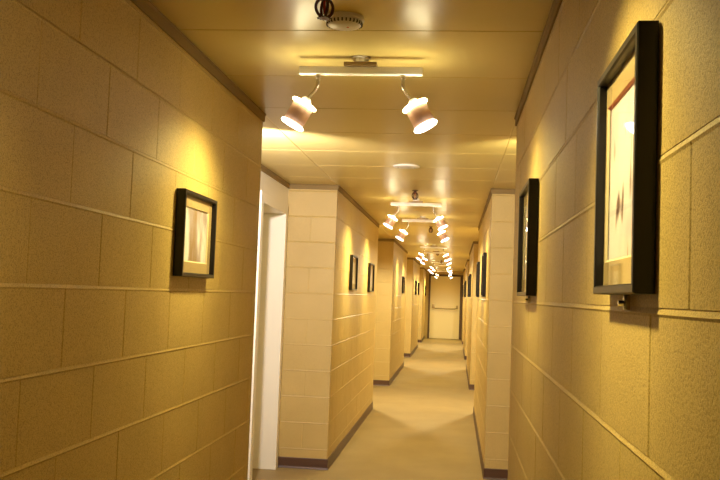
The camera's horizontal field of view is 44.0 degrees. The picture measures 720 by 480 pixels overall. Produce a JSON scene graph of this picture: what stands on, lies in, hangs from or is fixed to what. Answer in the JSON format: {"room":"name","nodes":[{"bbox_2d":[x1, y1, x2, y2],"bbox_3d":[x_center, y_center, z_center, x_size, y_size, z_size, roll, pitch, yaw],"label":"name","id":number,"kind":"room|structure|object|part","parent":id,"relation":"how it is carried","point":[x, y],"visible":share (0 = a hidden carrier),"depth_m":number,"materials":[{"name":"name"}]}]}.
{"room":"hallway","nodes":[
{"label":"hallway","id":0,"kind":"room"},
{"bbox_2d":[0,0,425,479],"bbox_3d":[0.271,1.089,13.505,0.400,2.237,32.200,2,-3,6],"label":"wall","id":1,"kind":"structure","parent":0,"point":[114,365],"depth_m":2.73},
{"bbox_2d":[172,188,217,278],"bbox_3d":[-0.591,-0.015,3.218,0.033,0.298,0.405,2,-3,6],"label":"framed picture","id":2,"kind":"object","parent":1,"relation":"attached to","point":[196,214],"visible":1,"depth_m":3.20,"materials":[{"name":"black"}]},
{"bbox_2d":[184,207,207,262],"bbox_3d":[-0.598,-0.015,3.219,0.002,0.206,0.313,2,-3,6],"label":"print","id":3,"kind":"object","parent":2,"relation":"attached to","point":[196,227],"depth_m":3.24},
{"bbox_2d":[130,0,426,271],"bbox_3d":[0.319,-0.006,13.570,0.408,0.039,32.200,2,-3,6],"label":"trim","id":4,"kind":"structure","parent":1,"relation":"attached to","point":[145,6],"depth_m":3.54,"materials":[{"name":"brown wood"}]},
{"bbox_2d":[278,336,424,469],"bbox_3d":[0.238,2.163,13.439,0.407,0.082,32.200,2,-3,6],"label":"baseboard","id":5,"kind":"structure","parent":1,"relation":"attached to","point":[285,462],"depth_m":7.34,"materials":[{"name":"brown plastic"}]},
{"bbox_2d":[349,255,357,289],"bbox_3d":[-0.058,0.305,8.250,0.029,0.320,0.430,2,-3,6],"label":"framed picture","id":6,"kind":"object","parent":1,"relation":"attached to","point":[353,273],"visible":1,"depth_m":8.21,"materials":[{"name":"black wood"}]},
{"bbox_3d":[-0.056,0.305,8.249,0.001,0.291,0.401,2,-3,6],"label":"glass pane","id":7,"kind":"part","parent":6,"relation":"part of","materials":[{"name":"clear glass"}]},
{"bbox_2d":[367,263,374,291],"bbox_3d":[0.125,0.424,9.976,0.029,0.318,0.480,2,-3,6],"label":"framed picture","id":8,"kind":"object","parent":1,"relation":"attached to","point":[371,267],"visible":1,"depth_m":9.91,"materials":[{"name":"black wood"}]},
{"bbox_3d":[0.128,0.424,9.976,0.001,0.289,0.451,2,-3,6],"label":"glass pane","id":9,"kind":"part","parent":8,"relation":"part of","materials":[{"name":"clear glass"}]},
{"bbox_2d":[402,276,404,293],"bbox_3d":[0.794,0.825,16.268,0.029,0.305,0.440,2,-3,6],"label":"framed picture","id":10,"kind":"object","parent":1,"relation":"attached to","point":[403,278],"visible":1,"depth_m":16.06,"materials":[{"name":"black wood"}]},
{"bbox_2d":[247,171,288,479],"bbox_3d":[-0.801,0.577,5.686,0.090,2.237,2.870,2,-3,6],"label":"wall","id":11,"kind":"structure","parent":0,"point":[268,184],"depth_m":6.43,"materials":[{"name":"white paint"}]},
{"bbox_2d":[248,190,287,479],"bbox_3d":[-0.822,0.713,6.541,0.332,2.064,0.980,2,-3,6],"label":"door","id":12,"kind":"structure","parent":11,"relation":"in","point":[273,213],"depth_m":6.92,"materials":[{"name":"white paint"}]},
{"bbox_2d":[149,0,552,271],"bbox_3d":[1.115,-0.004,13.486,2.045,0.003,32.240,2,-3,6],"label":"ceiling","id":13,"kind":"structure","parent":0,"point":[476,57],"depth_m":3.75,"materials":[{"name":"white paint"}]},
{"bbox_2d":[314,0,333,20],"bbox_3d":[-0.102,-0.670,2.548,0.052,0.076,0.052,0,-4,29],"label":"sprinkler","id":14,"kind":"object","parent":13,"relation":"attached to","point":[324,7],"visible":1,"depth_m":2.54,"materials":[{"name":"brown metal"}]},
{"bbox_3d":[-0.102,-0.666,2.548,0.008,0.041,0.008,2,-3,6],"label":"glass bulb","id":15,"kind":"part","parent":14,"relation":"part of","materials":[{"name":"red glass"}]},
{"bbox_2d":[325,11,364,30],"bbox_3d":[-0.048,-0.675,2.769,0.124,0.035,0.124,2,-3,6],"label":"smoke detector","id":16,"kind":"object","parent":13,"relation":"attached to","point":[340,20],"visible":0.94,"depth_m":2.73,"materials":[{"name":"white plastic"}]},
{"bbox_3d":[-0.048,-0.686,2.770,0.124,0.014,0.124,2,-3,6],"label":"mounting plate","id":17,"kind":"part","parent":16,"relation":"part of","materials":[{"name":"white plastic"}]},
{"bbox_2d":[281,55,436,133],"bbox_3d":[-0.001,-0.526,3.228,0.566,0.274,0.097,2,-3,6],"label":"track light","id":18,"kind":"object","parent":13,"relation":"attached to","point":[418,112],"visible":1,"depth_m":3.21,"materials":[{"name":"white metal"}]},
{"bbox_3d":[-0.169,-0.558,3.248,0.052,0.096,0.022,2,-3,6],"label":"arm","id":19,"kind":"part","parent":18,"relation":"part of","materials":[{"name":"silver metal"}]},
{"bbox_3d":[0.004,-0.653,3.236,0.068,0.020,0.068,2,-3,6],"label":"ceiling post","id":20,"kind":"part","parent":18,"relation":"part of","materials":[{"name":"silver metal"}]},
{"bbox_3d":[0.169,-0.548,3.212,0.052,0.096,0.022,2,-3,6],"label":"arm","id":21,"kind":"part","parent":18,"relation":"part of","materials":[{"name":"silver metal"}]},
{"bbox_2d":[393,164,419,168],"bbox_3d":[0.308,-0.483,5.903,0.180,0.014,0.180,2,-3,6],"label":"ceiling plate","id":22,"kind":"object","parent":13,"relation":"attached to","point":[400,166],"visible":1,"depth_m":5.86,"materials":[{"name":"white plastic"}]},
{"bbox_2d":[412,190,417,199],"bbox_3d":[0.449,-0.365,7.251,0.052,0.076,0.052,0,-4,29],"label":"sprinkler","id":23,"kind":"object","parent":13,"relation":"attached to","point":[415,191],"visible":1,"depth_m":7.24,"materials":[{"name":"brown metal"}]},
{"bbox_2d":[384,199,446,229],"bbox_3d":[0.492,-0.228,7.872,0.566,0.274,0.097,2,-3,6],"label":"track light","id":24,"kind":"object","parent":13,"relation":"attached to","point":[390,221],"visible":0.97,"depth_m":7.85,"materials":[{"name":"white metal"}]},
{"bbox_2d":[396,216,448,241],"bbox_3d":[0.672,-0.119,9.559,0.566,0.274,0.097,2,-3,6],"label":"track light","id":25,"kind":"object","parent":13,"relation":"attached to","point":[401,235],"visible":0.96,"depth_m":9.54,"materials":[{"name":"white metal"}]},
{"bbox_2d":[417,244,449,260],"bbox_3d":[1.215,0.210,14.670,0.566,0.274,0.097,2,-3,6],"label":"track light","id":26,"kind":"object","parent":13,"relation":"attached to","point":[447,258],"visible":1,"depth_m":14.65,"materials":[{"name":"white metal"}]},
{"bbox_2d":[421,250,450,264],"bbox_3d":[1.399,0.322,16.407,0.566,0.274,0.097,2,-3,6],"label":"track light","id":27,"kind":"object","parent":13,"relation":"attached to","point":[424,260],"visible":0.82,"depth_m":16.39,"materials":[{"name":"white metal"}]},
{"bbox_2d":[429,261,451,271],"bbox_3d":[1.906,0.628,21.170,0.566,0.274,0.097,2,-3,6],"label":"track light","id":28,"kind":"object","parent":13,"relation":"attached to","point":[430,268],"visible":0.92,"depth_m":21.15,"materials":[{"name":"white metal"}]},
{"bbox_2d":[431,263,451,273],"bbox_3d":[2.090,0.740,22.907,0.566,0.274,0.097,2,-3,6],"label":"track light","id":29,"kind":"object","parent":13,"relation":"attached to","point":[440,264],"visible":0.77,"depth_m":22.89,"materials":[{"name":"white metal"}]},
{"bbox_2d":[435,270,452,278],"bbox_3d":[2.649,1.079,28.166,0.566,0.274,0.097,2,-3,6],"label":"track light","id":30,"kind":"object","parent":13,"relation":"attached to","point":[436,276],"visible":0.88,"depth_m":28.15,"materials":[{"name":"white metal"}]},
{"bbox_2d":[252,338,488,479],"bbox_3d":[0.894,2.231,13.466,2.505,0.001,32.600,2,-3,6],"label":"floor","id":31,"kind":"structure","parent":0,"point":[419,426],"depth_m":9.09,"materials":[{"name":"beige carpet"}]},
{"bbox_2d":[424,270,462,337],"bbox_3d":[2.772,2.142,29.397,1.220,2.237,0.007,2,-3,6],"label":"wall","id":32,"kind":"structure","parent":0,"point":[428,272],"depth_m":29.45,"materials":[{"name":"beige paint"}]},
{"bbox_2d":[427,274,462,339],"bbox_3d":[2.811,2.199,29.358,1.125,2.120,0.178,2,-3,6],"label":"door","id":33,"kind":"structure","parent":32,"relation":"in","point":[445,299],"depth_m":29.38,"materials":[{"name":"beige paint"}]},
{"bbox_2d":[462,0,719,479],"bbox_3d":[1.877,1.137,13.331,0.399,2.237,32.200,2,-3,6],"label":"wall","id":34,"kind":"structure","parent":0,"point":[570,383],"depth_m":1.71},
{"bbox_2d":[469,274,470,296],"bbox_3d":[1.845,0.764,14.921,0.029,0.385,0.430,2,-3,6],"label":"framed picture","id":35,"kind":"object","parent":34,"relation":"attached to","point":[469,274],"visible":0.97,"depth_m":14.71,"materials":[{"name":"black wood"}]},
{"bbox_2d":[476,262,479,296],"bbox_3d":[1.314,0.443,9.929,0.029,0.385,0.430,2,-3,6],"label":"framed picture","id":36,"kind":"object","parent":34,"relation":"attached to","point":[478,263],"visible":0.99,"depth_m":9.72,"materials":[{"name":"black wood"}]},
{"bbox_2d":[481,252,486,296],"bbox_3d":[1.101,0.314,7.924,0.029,0.385,0.430,2,-3,6],"label":"framed picture","id":37,"kind":"object","parent":34,"relation":"attached to","point":[484,255],"visible":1,"depth_m":7.71,"materials":[{"name":"black wood"}]},
{"bbox_2d":[461,337,507,479],"bbox_3d":[1.831,2.211,13.267,0.406,0.082,32.200,2,-3,6],"label":"baseboard","id":38,"kind":"structure","parent":34,"relation":"attached to","point":[487,473],"depth_m":6.87,"materials":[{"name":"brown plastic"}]},
{"bbox_2d":[463,0,562,272],"bbox_3d":[1.910,0.042,13.398,0.407,0.039,32.200,2,-3,6],"label":"trim","id":39,"kind":"structure","parent":34,"relation":"attached to","point":[556,4],"depth_m":3.27,"materials":[{"name":"brown wood"}]},
{"bbox_2d":[517,178,538,302],"bbox_3d":[0.593,0.015,3.161,0.034,0.414,0.440,2,-3,6],"label":"framed picture","id":40,"kind":"object","parent":34,"relation":"attached to","point":[528,196],"visible":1,"depth_m":2.95,"materials":[{"name":"black wood"}]},
{"bbox_3d":[0.591,0.003,3.162,0.001,0.361,0.411,2,-3,6],"label":"glass pane","id":41,"kind":"part","parent":40,"relation":"part of","materials":[{"name":"clear glass"}]},
{"bbox_2d":[593,20,658,309],"bbox_3d":[0.405,-0.091,1.376,0.030,0.397,0.345,2,-3,6],"label":"framed picture","id":42,"kind":"object","parent":34,"relation":"attached to","point":[627,90],"visible":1,"depth_m":1.35,"materials":[{"name":"black wood"}]},
{"bbox_2d":[608,83,633,259],"bbox_3d":[0.412,-0.103,1.375,0.002,0.277,0.309,2,-3,6],"label":"print","id":43,"kind":"object","parent":42,"relation":"attached to","point":[621,100],"depth_m":1.42}
]}

